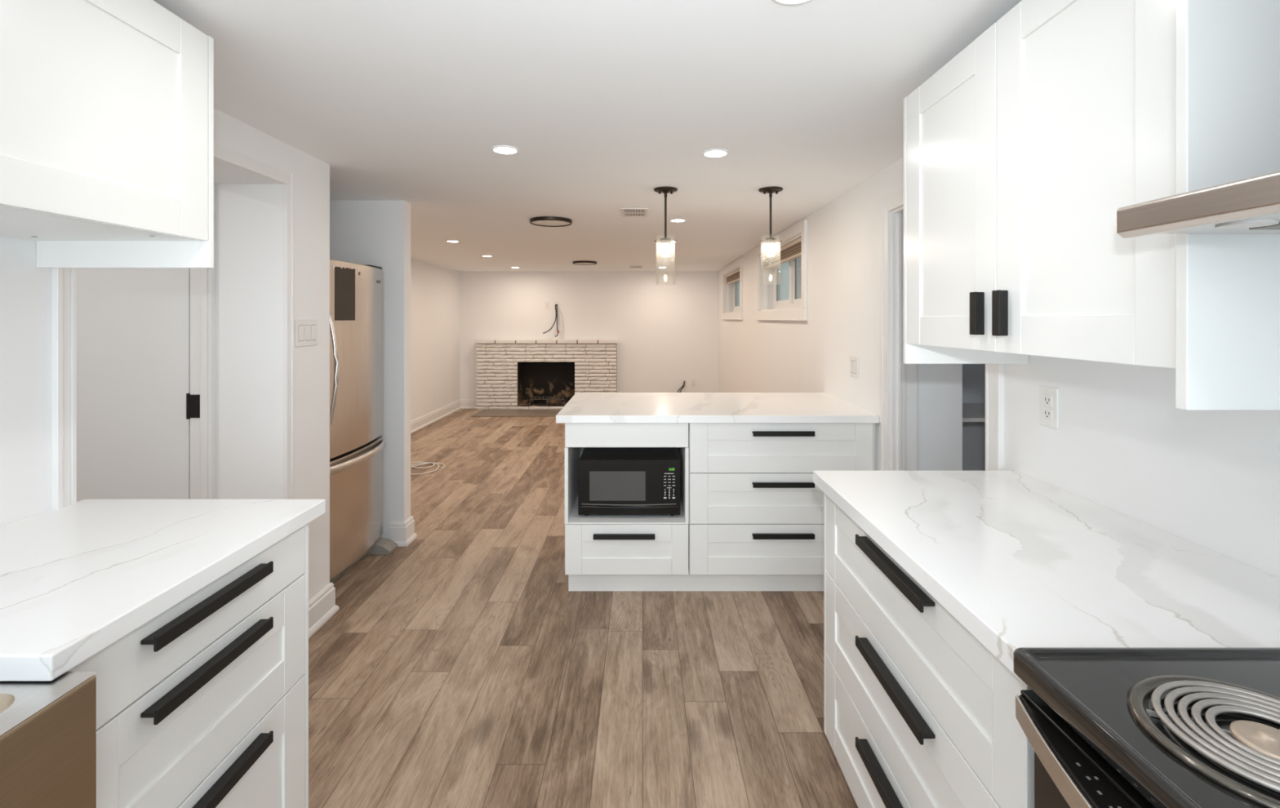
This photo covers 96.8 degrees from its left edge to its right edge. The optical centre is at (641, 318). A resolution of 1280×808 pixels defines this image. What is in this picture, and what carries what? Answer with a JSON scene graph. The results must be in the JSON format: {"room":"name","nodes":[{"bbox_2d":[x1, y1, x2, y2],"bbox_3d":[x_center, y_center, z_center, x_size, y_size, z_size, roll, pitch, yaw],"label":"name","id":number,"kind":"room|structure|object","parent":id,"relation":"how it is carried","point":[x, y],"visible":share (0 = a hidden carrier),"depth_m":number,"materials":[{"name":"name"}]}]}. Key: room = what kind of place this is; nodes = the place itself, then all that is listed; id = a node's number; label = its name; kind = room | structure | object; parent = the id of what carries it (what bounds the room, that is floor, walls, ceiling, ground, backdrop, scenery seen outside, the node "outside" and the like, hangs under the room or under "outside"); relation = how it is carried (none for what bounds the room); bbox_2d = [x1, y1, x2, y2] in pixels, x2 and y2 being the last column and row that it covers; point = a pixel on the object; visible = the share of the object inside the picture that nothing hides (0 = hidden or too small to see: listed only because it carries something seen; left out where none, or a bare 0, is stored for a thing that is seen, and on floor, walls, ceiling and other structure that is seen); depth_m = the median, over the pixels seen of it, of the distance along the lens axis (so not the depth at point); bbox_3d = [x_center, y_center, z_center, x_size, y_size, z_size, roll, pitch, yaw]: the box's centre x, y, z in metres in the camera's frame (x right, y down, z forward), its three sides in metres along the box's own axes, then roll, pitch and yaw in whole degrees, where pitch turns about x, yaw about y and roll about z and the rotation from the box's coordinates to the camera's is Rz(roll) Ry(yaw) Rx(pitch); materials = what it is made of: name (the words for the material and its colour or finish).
{"room":"kitchen","nodes":[
{"label":"kitchen","id":0,"kind":"room"},
{"bbox_2d":[0,107,329,600],"bbox_3d":[-2.214,0.333,0.645,1.472,2.120,4.091,0,0,0],"label":"wall","id":1,"kind":"structure","parent":0,"point":[249,205],"depth_m":2.34,"materials":[{"name":"paint"}]},
{"bbox_2d":[0,0,213,268],"bbox_3d":[-1.266,-0.407,0.910,0.422,0.566,0.981,0,0,0],"label":"upper cabinet","id":2,"kind":"object","parent":1,"relation":"attached to","point":[107,106],"visible":1,"depth_m":1.15,"materials":[{"name":"wood"}]},
{"bbox_2d":[76,268,199,502],"bbox_3d":[-2.219,0.387,2.357,0.822,1.988,0.054,0,0,0],"label":"door","id":3,"kind":"structure","parent":1,"relation":"in","point":[135,406],"depth_m":2.35,"materials":[{"name":"paint"}]},
{"bbox_2d":[51,142,294,510],"bbox_3d":[-1.470,0.394,1.909,0.016,1.998,0.971,0,0,0],"label":"trim","id":4,"kind":"structure","parent":1,"relation":"attached to","point":[64,281],"depth_m":1.47,"materials":[{"name":"paint"}]},
{"bbox_2d":[190,183,215,499],"bbox_3d":[-1.808,0.419,2.328,0.101,1.948,0.033,0,0,0],"label":"trim","id":5,"kind":"structure","parent":1,"relation":"attached to","point":[202,281],"depth_m":2.32,"materials":[{"name":"paint"}]},
{"bbox_2d":[294,320,317,346],"bbox_3d":[-1.472,0.063,2.500,0.010,0.115,0.162,0,0,0],"label":"light switch","id":6,"kind":"object","parent":1,"relation":"attached to","point":[305,331],"visible":1,"depth_m":2.49,"materials":[{"name":"white plastic"}]},
{"bbox_2d":[308,582,338,638],"bbox_3d":[-1.504,1.323,2.558,0.111,0.140,0.324,0,0,0],"label":"baseboard","id":7,"kind":"structure","parent":1,"relation":"attached to","point":[322,606],"depth_m":2.59,"materials":[{"name":"paint"}]},
{"bbox_2d":[329,200,410,538],"bbox_3d":[-2.202,0.333,3.550,1.476,2.120,0.100,0,0,0],"label":"wall","id":8,"kind":"structure","parent":0,"point":[371,233],"depth_m":3.50,"materials":[{"name":"paint"}]},
{"bbox_2d":[410,258,459,421],"bbox_3d":[-2.880,0.333,6.200,0.120,2.120,5.200,0,0,0],"label":"wall","id":9,"kind":"structure","parent":0,"point":[434,289],"depth_m":7.70,"materials":[{"name":"paint"}]},
{"bbox_2d":[388,399,476,546],"bbox_3d":[-2.127,1.323,6.136,1.385,0.140,5.329,0,0,0],"label":"baseboard","id":10,"kind":"structure","parent":9,"relation":"attached to","point":[402,534],"depth_m":7.01,"materials":[{"name":"paint"}]},
{"bbox_2d":[308,408,857,807],"bbox_3d":[-0.400,1.433,3.950,5.400,0.080,10.700,0,0,0],"label":"floor","id":11,"kind":"structure","parent":0,"point":[459,666],"depth_m":2.21,"materials":[{"name":"wood"}]},
{"bbox_2d":[67,523,308,807],"bbox_3d":[-1.149,0.955,1.144,0.655,0.876,0.612,0,0,0],"label":"base cabinet","id":12,"kind":"object","parent":11,"relation":"on","point":[204,704],"visible":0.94,"depth_m":1.13,"materials":[{"name":"wood"}]},
{"bbox_2d":[0,499,325,681],"bbox_3d":[-1.158,0.497,0.744,0.639,0.038,1.528,0,0,0],"label":"countertop","id":13,"kind":"structure","parent":12,"relation":"on","point":[76,580],"depth_m":1.12,"materials":[{"name":"stone"}]},
{"bbox_2d":[0,671,96,807],"bbox_3d":[-1.099,0.645,0.417,0.603,0.252,0.834,0,0,0],"label":"sink","id":14,"kind":"object","parent":13,"relation":"in","point":[48,729],"visible":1,"depth_m":0.78,"materials":[{"name":"metal"}]},
{"bbox_2d":[329,258,397,582],"bbox_3d":[-1.891,0.540,3.090,0.818,1.705,0.750,0,0,0],"label":"refrigerator","id":15,"kind":"object","parent":11,"relation":"on","point":[357,446],"visible":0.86,"depth_m":3.05,"materials":[{"name":"metal"}]},
{"bbox_2d":[410,462,444,475],"bbox_3d":[-2.040,1.383,5.255,0.391,0.017,0.427,0,0,0],"label":"cable coil","id":16,"kind":"object","parent":11,"relation":"on","point":[421,463],"visible":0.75,"depth_m":5.34,"materials":[{"name":"white plastic"}]},
{"bbox_2d":[471,408,561,417],"bbox_3d":[-1.460,1.386,8.347,1.920,0.014,0.594,0,0,0],"label":"hearth slab","id":17,"kind":"object","parent":11,"relation":"on","point":[484,412],"visible":0.56,"depth_m":8.26,"materials":[{"name":"grey stone"}]},
{"bbox_2d":[475,339,617,409],"bbox_3d":[-1.455,0.860,8.849,2.172,1.068,0.422,0,0,0],"label":"fireplace","id":18,"kind":"object","parent":11,"relation":"on","point":[509,372],"depth_m":8.67,"materials":[{"name":"brick"}]},
{"bbox_2d":[568,569,823,591],"bbox_3d":[0.388,1.337,2.911,1.528,0.113,0.018,0,0,0],"label":"board","id":19,"kind":"object","parent":11,"relation":"on","point":[688,582],"visible":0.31,"depth_m":2.90,"materials":[{"name":"paint"}]},
{"bbox_2d":[564,422,688,574],"bbox_3d":[-0.076,0.898,3.115,0.619,0.762,0.629,0,0,0],"label":"base cabinet","id":20,"kind":"object","parent":19,"relation":"on","point":[595,544],"visible":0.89,"depth_m":2.83,"materials":[{"name":"wood"}]},
{"bbox_2d":[577,447,679,515],"bbox_3d":[-0.065,0.868,3.074,0.520,0.297,0.392,0,0,0],"label":"microwave","id":21,"kind":"object","parent":20,"relation":"in","point":[612,481],"visible":0.99,"depth_m":2.89,"materials":[{"name":"black plastic"}]},
{"bbox_2d":[688,422,872,574],"bbox_3d":[0.694,0.898,3.115,0.916,0.762,0.629,0,0,0],"label":"base cabinet","id":22,"kind":"object","parent":19,"relation":"on","point":[756,506],"visible":0.75,"depth_m":2.83,"materials":[{"name":"wood"}]},
{"bbox_2d":[555,392,880,422],"bbox_3d":[0.377,0.497,3.239,1.603,0.038,0.872,0,0,0],"label":"countertop","id":23,"kind":"structure","parent":22,"relation":"on","point":[582,407],"depth_m":2.99,"materials":[{"name":"stone"}]},
{"bbox_2d":[872,422,875,471],"bbox_3d":[1.165,0.956,2.879,0.024,0.875,0.018,0,0,0],"label":"strip","id":24,"kind":"object","parent":11,"relation":"on","point":[873,424],"visible":0.02,"depth_m":2.87,"materials":[{"name":"paint"}]},
{"bbox_2d":[823,493,1034,807],"bbox_3d":[0.855,0.955,1.296,0.642,0.876,0.931,0,0,0],"label":"base cabinet","id":25,"kind":"object","parent":11,"relation":"on","point":[918,713],"visible":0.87,"depth_m":1.21,"materials":[{"name":"wood"}]},
{"bbox_2d":[813,471,1279,682],"bbox_3d":[0.858,0.497,1.298,0.640,0.038,0.984,0,0,0],"label":"countertop","id":26,"kind":"structure","parent":25,"relation":"on","point":[1019,560],"depth_m":1.10,"materials":[{"name":"stone"}]},
{"bbox_2d":[1013,647,1279,807],"bbox_3d":[0.814,0.923,0.421,0.688,0.940,0.762,0,0,0],"label":"stove","id":27,"kind":"object","parent":11,"relation":"on","point":[1104,727],"visible":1,"depth_m":0.68,"materials":[{"name":"black metal"}]},
{"bbox_2d":[153,0,1022,271],"bbox_3d":[-0.400,-0.777,3.950,5.400,0.100,10.700,0,0,0],"label":"ceiling","id":28,"kind":"structure","parent":0,"point":[604,104],"depth_m":1.94,"materials":[{"name":"paint"}]},
{"bbox_2d":[445,240,459,242],"bbox_3d":[-1.776,-0.724,5.335,0.120,0.006,0.120,0,0,0],"label":"recessed light","id":29,"kind":"object","parent":28,"relation":"in","point":[448,241],"visible":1,"depth_m":5.33,"materials":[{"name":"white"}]},
{"bbox_2d":[490,145,519,154],"bbox_3d":[-0.588,-0.724,2.445,0.120,0.006,0.120,0,0,0],"label":"recessed light","id":30,"kind":"object","parent":28,"relation":"in","point":[502,149],"visible":1,"depth_m":2.44,"materials":[{"name":"white plastic"}]},
{"bbox_2d":[494,147,515,153],"bbox_3d":[-0.588,-0.724,2.445,0.093,0.001,0.093,0,0,0],"label":"diffuser","id":31,"kind":"object","parent":30,"relation":"attached to","point":[505,150],"depth_m":2.45,"materials":[{"name":"white plastic"}]},
{"bbox_2d":[529,216,572,226],"bbox_3d":[-0.672,-0.714,4.200,0.310,0.026,0.310,0,0,0],"label":"recessed light","id":32,"kind":"object","parent":28,"relation":"in","point":[546,221],"visible":1,"depth_m":4.15,"materials":[{"name":"brown metal"}]},
{"bbox_2d":[531,220,569,226],"bbox_3d":[-0.672,-0.707,4.200,0.283,0.001,0.283,0,0,0],"label":"diffuser","id":33,"kind":"object","parent":32,"relation":"attached to","point":[548,223],"depth_m":4.22,"materials":[{"name":"white plastic"}]},
{"bbox_2d":[572,260,596,265],"bbox_3d":[-0.735,-0.714,7.300,0.310,0.026,0.310,0,0,0],"label":"recessed light","id":34,"kind":"object","parent":28,"relation":"in","point":[580,262],"visible":1,"depth_m":7.23,"materials":[{"name":"brown metal"}]},
{"bbox_2d":[575,262,594,264],"bbox_3d":[-0.735,-0.707,7.300,0.283,0.001,0.283,0,0,0],"label":"diffuser","id":35,"kind":"object","parent":34,"relation":"attached to","point":[575,263],"depth_m":7.38,"materials":[{"name":"white plastic"}]},
{"bbox_2d":[620,208,648,217],"bbox_3d":[-0.050,-0.723,3.883,0.184,0.008,0.310,0,0,0],"label":"ceiling vent","id":36,"kind":"object","parent":28,"relation":"in","point":[625,212],"visible":1,"depth_m":3.86,"materials":[{"name":"metal"}]},
{"bbox_2d":[629,265,642,268],"bbox_3d":[-0.085,-0.723,7.970,0.184,0.008,0.310,0,0,0],"label":"ceiling vent","id":37,"kind":"object","parent":28,"relation":"in","point":[630,266],"visible":1,"depth_m":7.93,"materials":[{"name":"metal"}]},
{"bbox_2d":[653,186,677,269],"bbox_3d":[0.133,-0.459,3.196,0.134,0.534,0.134,0,0,0],"label":"pendant lamp","id":38,"kind":"object","parent":28,"relation":"hanging from","point":[665,242],"visible":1,"depth_m":3.18,"materials":[{"name":"brown metal"}]},
{"bbox_2d":[654,237,676,244],"bbox_3d":[0.133,-0.433,3.196,0.092,0.032,0.092,0,0,45],"label":"socket","id":39,"kind":"object","parent":38,"relation":"attached to","point":[665,241],"depth_m":3.17,"materials":[{"name":"white metal"}]},
{"bbox_2d":[669,218,685,222],"bbox_3d":[0.264,-0.724,4.200,0.120,0.006,0.120,0,0,0],"label":"recessed light","id":40,"kind":"object","parent":28,"relation":"in","point":[672,220],"visible":1,"depth_m":4.20,"materials":[{"name":"white plastic"}]},
{"bbox_2d":[702,148,728,157],"bbox_3d":[0.322,-0.724,2.494,0.120,0.006,0.120,0,0,0],"label":"recessed light","id":41,"kind":"object","parent":28,"relation":"in","point":[713,153],"visible":1,"depth_m":2.49,"materials":[{"name":"white plastic"}]},
{"bbox_2d":[705,151,725,156],"bbox_3d":[0.322,-0.724,2.494,0.093,0.001,0.093,0,0,0],"label":"diffuser","id":42,"kind":"object","parent":41,"relation":"attached to","point":[713,153],"depth_m":2.50,"materials":[{"name":"white plastic"}]},
{"bbox_2d":[758,186,782,252],"bbox_3d":[0.723,-0.459,3.196,0.134,0.534,0.134,0,0,0],"label":"pendant lamp","id":43,"kind":"object","parent":28,"relation":"hanging from","point":[771,242],"visible":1,"depth_m":3.18,"materials":[{"name":"brown metal"}]},
{"bbox_2d":[759,237,782,244],"bbox_3d":[0.723,-0.433,3.196,0.092,0.032,0.092,0,0,45],"label":"socket","id":44,"kind":"object","parent":43,"relation":"attached to","point":[771,240],"depth_m":3.17,"materials":[{"name":"white metal"}]},
{"bbox_2d":[772,0,811,4],"bbox_3d":[0.341,-0.724,1.252,0.120,0.006,0.120,0,0,0],"label":"recessed light","id":45,"kind":"object","parent":28,"relation":"in","point":[780,2],"visible":1,"depth_m":1.30,"materials":[{"name":"white plastic"}]},
{"bbox_2d":[459,271,718,399],"bbox_3d":[-0.861,0.333,8.900,4.478,2.120,0.200,0,0,0],"label":"wall","id":46,"kind":"structure","parent":0,"point":[664,325],"depth_m":8.80,"materials":[{"name":"paint"}]},
{"bbox_2d":[545,302,549,309],"bbox_3d":[-1.466,-0.199,8.795,0.070,0.115,0.009,0,0,0],"label":"wall outlet","id":47,"kind":"object","parent":46,"relation":"attached to","point":[547,304],"visible":1,"depth_m":8.79,"materials":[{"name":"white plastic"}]},
{"bbox_2d":[554,302,558,309],"bbox_3d":[-1.325,-0.199,8.796,0.070,0.115,0.008,0,0,0],"label":"cable plate","id":48,"kind":"object","parent":46,"relation":"attached to","point":[555,303],"visible":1,"depth_m":8.79,"materials":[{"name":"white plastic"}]},
{"bbox_2d":[542,304,556,333],"bbox_3d":[-1.417,0.006,8.738,0.210,0.456,0.053,0,0,-21],"label":"cable","id":49,"kind":"object","parent":48,"relation":"hanging from","point":[555,304],"visible":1,"depth_m":8.74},
{"bbox_2d":[555,304,559,337],"bbox_3d":[-1.306,0.032,8.764,0.066,0.508,0.065,0,0,0],"label":"hanging cable","id":50,"kind":"object","parent":48,"relation":"hanging from","point":[557,304],"visible":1,"depth_m":8.75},
{"bbox_2d":[557,306,563,338],"bbox_3d":[-1.269,0.058,8.772,0.102,0.519,0.026,0,0,11],"label":"hanging cable","id":51,"kind":"object","parent":48,"relation":"hanging from","point":[557,307],"visible":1,"depth_m":8.77,"materials":[{"name":"white plastic"}]},
{"bbox_2d":[681,379,686,386],"bbox_3d":[0.650,1.001,8.796,0.070,0.115,0.008,0,0,0],"label":"cable plate","id":52,"kind":"object","parent":46,"relation":"attached to","point":[682,380],"visible":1,"depth_m":8.79,"materials":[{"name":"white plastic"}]},
{"bbox_2d":[691,379,696,386],"bbox_3d":[0.800,1.001,8.795,0.070,0.115,0.009,0,0,0],"label":"wall outlet","id":53,"kind":"object","parent":46,"relation":"attached to","point":[693,381],"visible":1,"depth_m":8.79,"materials":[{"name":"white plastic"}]},
{"bbox_2d":[962,364,985,471],"bbox_3d":[1.749,0.333,2.600,0.902,2.120,1.800,0,0,0],"label":"wall","id":54,"kind":"structure","parent":0,"point":[973,375],"depth_m":3.42,"materials":[{"name":"paint"}]},
{"bbox_3d":[1.710,0.560,3.402,0.780,0.065,0.035,0,0,0],"label":"batten","id":55,"kind":"object","parent":54,"relation":"attached to","visible":0},
{"bbox_2d":[962,403,985,422],"bbox_3d":[1.710,0.518,3.160,0.780,0.020,0.520,0,0,0],"label":"closet shelf","id":56,"kind":"object","parent":55,"relation":"on","point":[971,412],"visible":0.04,"depth_m":3.07,"materials":[{"name":"wood"}]},
{"bbox_2d":[718,157,1279,577],"bbox_3d":[1.278,0.333,3.700,0.200,2.120,10.200,0,0,0],"label":"wall","id":57,"kind":"structure","parent":0,"point":[1122,444],"depth_m":1.58,"materials":[{"name":"paint"}]},
{"bbox_2d":[720,257,742,319],"bbox_3d":[1.256,-0.344,7.435,0.224,0.721,1.598,0,0,0],"label":"window","id":58,"kind":"structure","parent":57,"relation":"in","point":[731,294],"depth_m":7.92,"materials":[{"name":"paint"}]},
{"bbox_2d":[725,268,739,284],"bbox_3d":[1.228,-0.549,7.435,0.056,0.129,1.398,0,0,0],"label":"blind","id":59,"kind":"object","parent":58,"relation":"attached to","point":[734,277],"visible":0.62,"depth_m":7.51,"materials":[{"name":"brown wood"}]},
{"bbox_2d":[755,219,807,320],"bbox_3d":[1.256,-0.344,4.900,0.224,0.721,1.708,0,0,0],"label":"window","id":60,"kind":"structure","parent":57,"relation":"in","point":[782,289],"depth_m":5.04,"materials":[{"name":"paint"}]},
{"bbox_2d":[762,237,801,269],"bbox_3d":[1.228,-0.549,4.900,0.056,0.129,1.508,0,0,0],"label":"blind","id":61,"kind":"object","parent":60,"relation":"attached to","point":[792,251],"visible":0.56,"depth_m":4.85,"materials":[{"name":"brown wood"}]},
{"bbox_2d":[849,355,858,377],"bbox_3d":[1.172,0.268,3.150,0.010,0.115,0.116,0,0,0],"label":"light switch","id":62,"kind":"object","parent":57,"relation":"attached to","point":[854,361],"visible":1,"depth_m":3.13,"materials":[{"name":"white plastic"}]},
{"bbox_2d":[891,206,905,471],"bbox_3d":[1.237,0.443,2.304,0.122,1.900,0.761,0,0,0],"label":"trim","id":63,"kind":"structure","parent":57,"relation":"attached to","point":[898,366],"depth_m":2.67,"materials":[{"name":"paint"}]},
{"bbox_2d":[916,364,962,471],"bbox_3d":[1.382,0.446,2.716,0.280,1.865,0.033,0,0,0],"label":"door","id":64,"kind":"structure","parent":57,"relation":"in","point":[939,386],"depth_m":2.70,"materials":[{"name":"grey paint"}]},
{"bbox_2d":[880,188,1004,471],"bbox_3d":[1.168,0.406,2.304,0.020,1.975,0.911,0,0,0],"label":"trim","id":65,"kind":"structure","parent":57,"relation":"attached to","point":[994,373],"depth_m":2.68,"materials":[{"name":"paint"}]},
{"bbox_2d":[1040,386,1058,429],"bbox_3d":[1.173,0.256,1.640,0.009,0.115,0.070,0,0,0],"label":"wall outlet","id":66,"kind":"object","parent":57,"relation":"attached to","point":[1049,397],"visible":1,"depth_m":1.63,"materials":[{"name":"white plastic"}]},
{"bbox_2d":[1043,395,1052,406],"bbox_3d":[1.171,0.236,1.640,0.004,0.029,0.033,0,0,0],"label":"socket","id":67,"kind":"object","parent":66,"relation":"attached to","point":[1047,399],"depth_m":1.64,"materials":[{"name":"white plastic"}]},
{"bbox_2d":[1043,408,1052,420],"bbox_3d":[1.171,0.276,1.640,0.004,0.029,0.033,0,0,0],"label":"socket","id":68,"kind":"object","parent":66,"relation":"attached to","point":[1047,412],"depth_m":1.64,"materials":[{"name":"white plastic"}]},
{"bbox_2d":[903,0,1279,410],"bbox_3d":[0.975,-0.284,1.284,0.404,0.845,0.923,0,0,0],"label":"upper cabinet","id":69,"kind":"object","parent":57,"relation":"attached to","point":[1022,152],"visible":1,"depth_m":1.01,"materials":[{"name":"wood"}]},
{"bbox_2d":[1116,170,1279,238],"bbox_3d":[0.928,-0.420,0.435,0.496,0.611,0.770,0,0,0],"label":"range hood","id":70,"kind":"object","parent":57,"relation":"attached to","point":[1251,205],"visible":1,"depth_m":0.70,"materials":[{"name":"metal"}]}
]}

